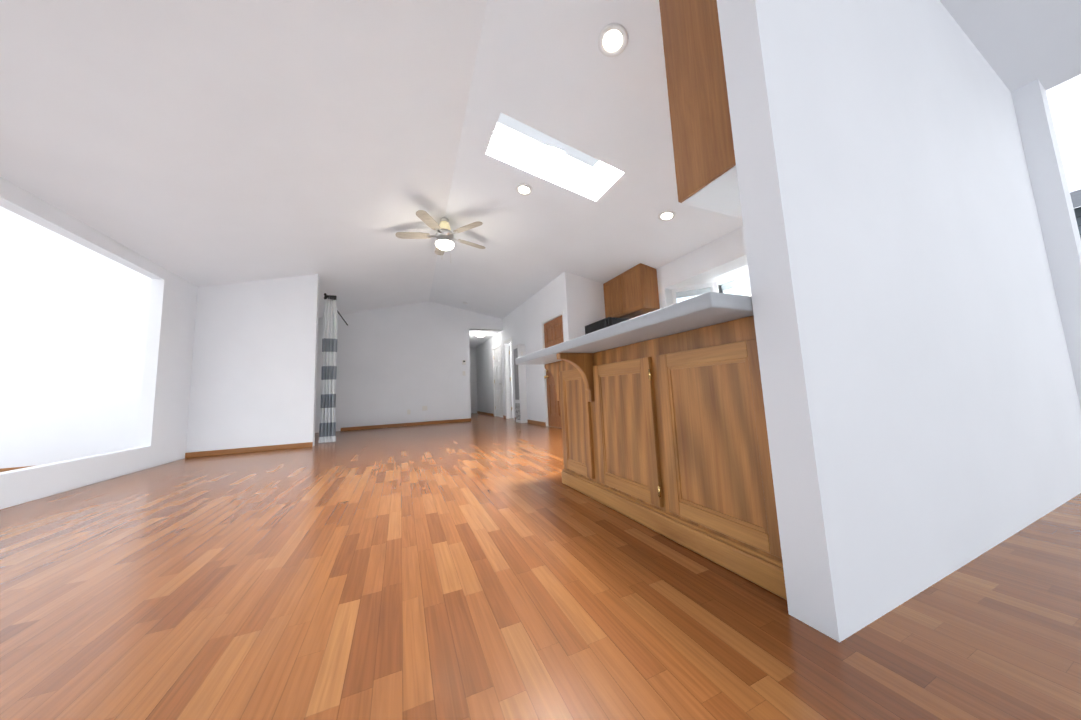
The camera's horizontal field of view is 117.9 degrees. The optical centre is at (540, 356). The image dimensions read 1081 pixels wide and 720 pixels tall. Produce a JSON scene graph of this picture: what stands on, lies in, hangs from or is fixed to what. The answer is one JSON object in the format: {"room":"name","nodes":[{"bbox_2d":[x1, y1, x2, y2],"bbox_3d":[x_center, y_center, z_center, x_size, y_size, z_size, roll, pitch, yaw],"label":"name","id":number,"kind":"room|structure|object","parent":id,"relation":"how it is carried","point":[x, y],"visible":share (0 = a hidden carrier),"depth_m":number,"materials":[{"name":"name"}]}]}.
{"room":"empty living room","nodes":[
{"label":"empty living room","id":0,"kind":"room"},
{"bbox_2d":[0,413,1080,719],"bbox_3d":[-1.627,1.226,4.126,11.000,0.060,16.000,0,-7,-23],"label":"floor","id":1,"kind":"structure","parent":0,"point":[482,567],"depth_m":1.01,"materials":[{"name":"laminate"}]},
{"bbox_2d":[555,356,594,499],"bbox_3d":[0.513,0.454,2.336,0.620,0.898,0.465,0,-7,-23],"label":"base cabinet","id":2,"kind":"object","parent":1,"relation":"on","point":[571,373],"depth_m":2.21,"materials":[{"name":"brown wood"}]},
{"bbox_2d":[585,317,630,334],"bbox_3d":[1.283,0.308,5.252,0.885,1.745,0.690,0,-7,-23],"label":"fridge","id":3,"kind":"object","parent":1,"relation":"on","point":[601,324],"visible":0.17,"depth_m":5.01,"materials":[{"name":"black metal"}]},
{"bbox_2d":[587,340,662,534],"bbox_3d":[0.714,0.394,1.868,0.620,0.898,0.561,0,-7,-23],"label":"base cabinet","id":4,"kind":"object","parent":1,"relation":"on","point":[623,480],"depth_m":1.74,"materials":[{"name":"brown wood"}]},
{"bbox_2d":[647,312,786,599],"bbox_3d":[0.926,0.331,1.375,0.620,0.898,0.520,0,-7,-23],"label":"base cabinet","id":5,"kind":"object","parent":1,"relation":"on","point":[664,426],"depth_m":1.22,"materials":[{"name":"brown wood"}]},
{"bbox_2d":[515,292,752,363],"bbox_3d":[0.557,-0.066,1.982,0.880,0.050,1.826,0,-7,-23],"label":"countertop","id":6,"kind":"structure","parent":5,"relation":"on","point":[710,307],"depth_m":1.26,"materials":[{"name":"white stone"}]},
{"bbox_2d":[0,0,1080,641],"bbox_3d":[-2.074,-0.503,4.056,10.120,3.400,15.820,0,-7,-23],"label":"wall","id":7,"kind":"structure","parent":0,"point":[906,238],"depth_m":1.54,"materials":[{"name":"paint"}]},
{"bbox_2d":[0,442,312,471],"bbox_3d":[-5.370,1.331,4.142,4.135,0.070,0.013,0,-7,-23],"label":"baseboard","id":8,"kind":"structure","parent":7,"relation":"attached to","point":[243,450],"depth_m":4.61,"materials":[{"name":"brown wood"}]},
{"bbox_2d":[318,293,347,442],"bbox_3d":[-3.924,0.300,6.386,0.246,2.431,2.490,0,-7,-23],"label":"striped curtain","id":9,"kind":"object","parent":7,"relation":"hanging from","point":[327,429],"visible":1,"depth_m":5.37,"materials":[{"name":"white fabric"}]},
{"bbox_2d":[341,418,470,430],"bbox_3d":[-3.164,1.642,7.932,2.940,0.070,0.013,0,-7,-23],"label":"baseboard","id":10,"kind":"structure","parent":7,"relation":"attached to","point":[469,419],"depth_m":7.86,"materials":[{"name":"brown wood"}]},
{"bbox_2d":[477,411,493,415],"bbox_3d":[-1.892,1.923,11.063,0.013,0.070,2.370,0,-7,-23],"label":"baseboard","id":11,"kind":"structure","parent":7,"relation":"attached to","point":[485,413],"depth_m":10.94,"materials":[{"name":"brown wood"}]},
{"bbox_2d":[494,347,502,416],"bbox_3d":[-1.263,0.750,9.627,0.108,2.020,0.842,0,-7,-23],"label":"hall door","id":12,"kind":"structure","parent":7,"relation":"in","point":[497,381],"depth_m":9.66,"materials":[{"name":"paint"}]},
{"bbox_2d":[509,344,513,417],"bbox_3d":[-0.533,0.643,8.944,0.590,2.020,0.106,0,-7,-19],"label":"door","id":13,"kind":"structure","parent":7,"relation":"in","point":[511,380],"depth_m":8.87,"materials":[{"name":"paint"}]},
{"bbox_2d":[513,344,527,422],"bbox_3d":[-0.466,0.617,7.537,0.172,1.780,0.426,0,-7,-23],"label":"door","id":14,"kind":"structure","parent":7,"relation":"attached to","point":[519,350],"depth_m":7.41,"materials":[{"name":"white paint"}]},
{"bbox_2d":[492,311,564,425],"bbox_3d":[-0.461,0.485,7.883,0.134,2.115,4.880,0,-7,-23],"label":"door frame","id":15,"kind":"structure","parent":7,"relation":"attached to","point":[507,342],"depth_m":8.83,"materials":[{"name":"white paint"}]},
{"bbox_2d":[527,420,545,425],"bbox_3d":[-0.094,1.389,6.876,0.013,0.070,0.985,0,-7,-23],"label":"baseboard","id":16,"kind":"structure","parent":7,"relation":"attached to","point":[529,421],"depth_m":6.79,"materials":[{"name":"brown wood"}]},
{"bbox_2d":[544,315,563,427],"bbox_3d":[0.266,0.297,6.074,0.116,2.020,0.872,0,-7,-23],"label":"wood door","id":17,"kind":"structure","parent":7,"relation":"in","point":[553,332],"depth_m":6.17,"materials":[{"name":"brown wood"}]},
{"bbox_2d":[603,263,659,318],"bbox_3d":[1.507,-1.048,5.536,0.327,0.720,1.007,0,-7,-23],"label":"upper cabinet","id":18,"kind":"object","parent":7,"relation":"attached to","point":[632,292],"visible":0.9,"depth_m":5.24,"materials":[{"name":"brown wood"}]},
{"bbox_2d":[659,0,741,217],"bbox_3d":[0.836,-1.247,1.422,0.472,1.150,0.312,0,-7,-23],"label":"upper cabinet","id":19,"kind":"object","parent":7,"relation":"attached to","point":[704,157],"visible":0.27,"depth_m":1.31,"materials":[{"name":"brown wood"}]},
{"bbox_2d":[664,255,750,306],"bbox_3d":[2.583,-0.709,4.236,0.660,1.029,1.933,0,-7,-23],"label":"bay window","id":20,"kind":"structure","parent":7,"relation":"in","point":[727,275],"depth_m":4.67,"materials":[{"name":"white paint"}]},
{"bbox_2d":[0,0,1080,347],"bbox_3d":[-0.866,-1.560,4.644,7.400,0.783,15.700,0,-7,-23],"label":"ceiling","id":21,"kind":"structure","parent":0,"point":[334,144],"depth_m":2.59,"materials":[{"name":"paint"}]},
{"bbox_2d":[395,210,484,262],"bbox_3d":[-1.364,-1.610,4.604,1.261,0.648,1.215,0,-7,-23],"label":"ceiling fan","id":22,"kind":"object","parent":21,"relation":"hanging from","point":[444,235],"visible":0.98,"depth_m":4.48,"materials":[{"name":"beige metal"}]},
{"bbox_2d":[475,333,485,336],"bbox_3d":[-1.761,-0.624,9.564,0.300,0.105,0.300,0,-7,-23],"label":"light","id":23,"kind":"object","parent":21,"relation":"attached to","point":[480,334],"visible":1,"depth_m":9.47,"materials":[{"name":"white glass"}]},
{"bbox_2d":[515,183,531,195],"bbox_3d":[-0.191,-1.923,3.753,0.196,0.050,0.200,0,-7,-23],"label":"recessed light","id":24,"kind":"object","parent":21,"relation":"in","point":[522,189],"visible":0.98,"depth_m":3.75,"materials":[{"name":"white glass"}]},
{"bbox_2d":[486,113,623,200],"bbox_3d":[0.140,-2.173,3.330,1.290,0.674,0.530,0,-7,-23],"label":"skylight","id":25,"kind":"object","parent":21,"relation":"attached to","point":[520,145],"visible":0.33,"depth_m":3.57,"materials":[{"name":"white glass"}]},
{"bbox_2d":[598,23,627,57],"bbox_3d":[0.483,-2.115,2.182,0.196,0.050,0.200,0,-7,-23],"label":"recessed light","id":26,"kind":"object","parent":21,"relation":"in","point":[612,39],"visible":1,"depth_m":2.18,"materials":[{"name":"white glass"}]},
{"bbox_2d":[658,210,675,220],"bbox_3d":[1.501,-1.670,3.867,0.196,0.050,0.200,0,-7,-23],"label":"recessed light","id":27,"kind":"object","parent":21,"relation":"in","point":[668,215],"visible":0.98,"depth_m":3.86,"materials":[{"name":"white glass"}]},
{"label":"outside","id":28,"kind":"structure","parent":0,"visible":0},
{"bbox_3d":[7.218,1.803,6.207,10.100,0.050,16.000,0,-7,-23],"label":"ground","id":29,"kind":"structure","parent":28,"visible":0},
{"bbox_2d":[1070,189,1080,237],"bbox_3d":[10.948,-1.137,5.007,4.200,5.100,12.800,0,-7,-23],"label":"house","id":30,"kind":"structure","parent":29,"relation":"on","point":[1076,198],"depth_m":5.43,"materials":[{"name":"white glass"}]}
]}

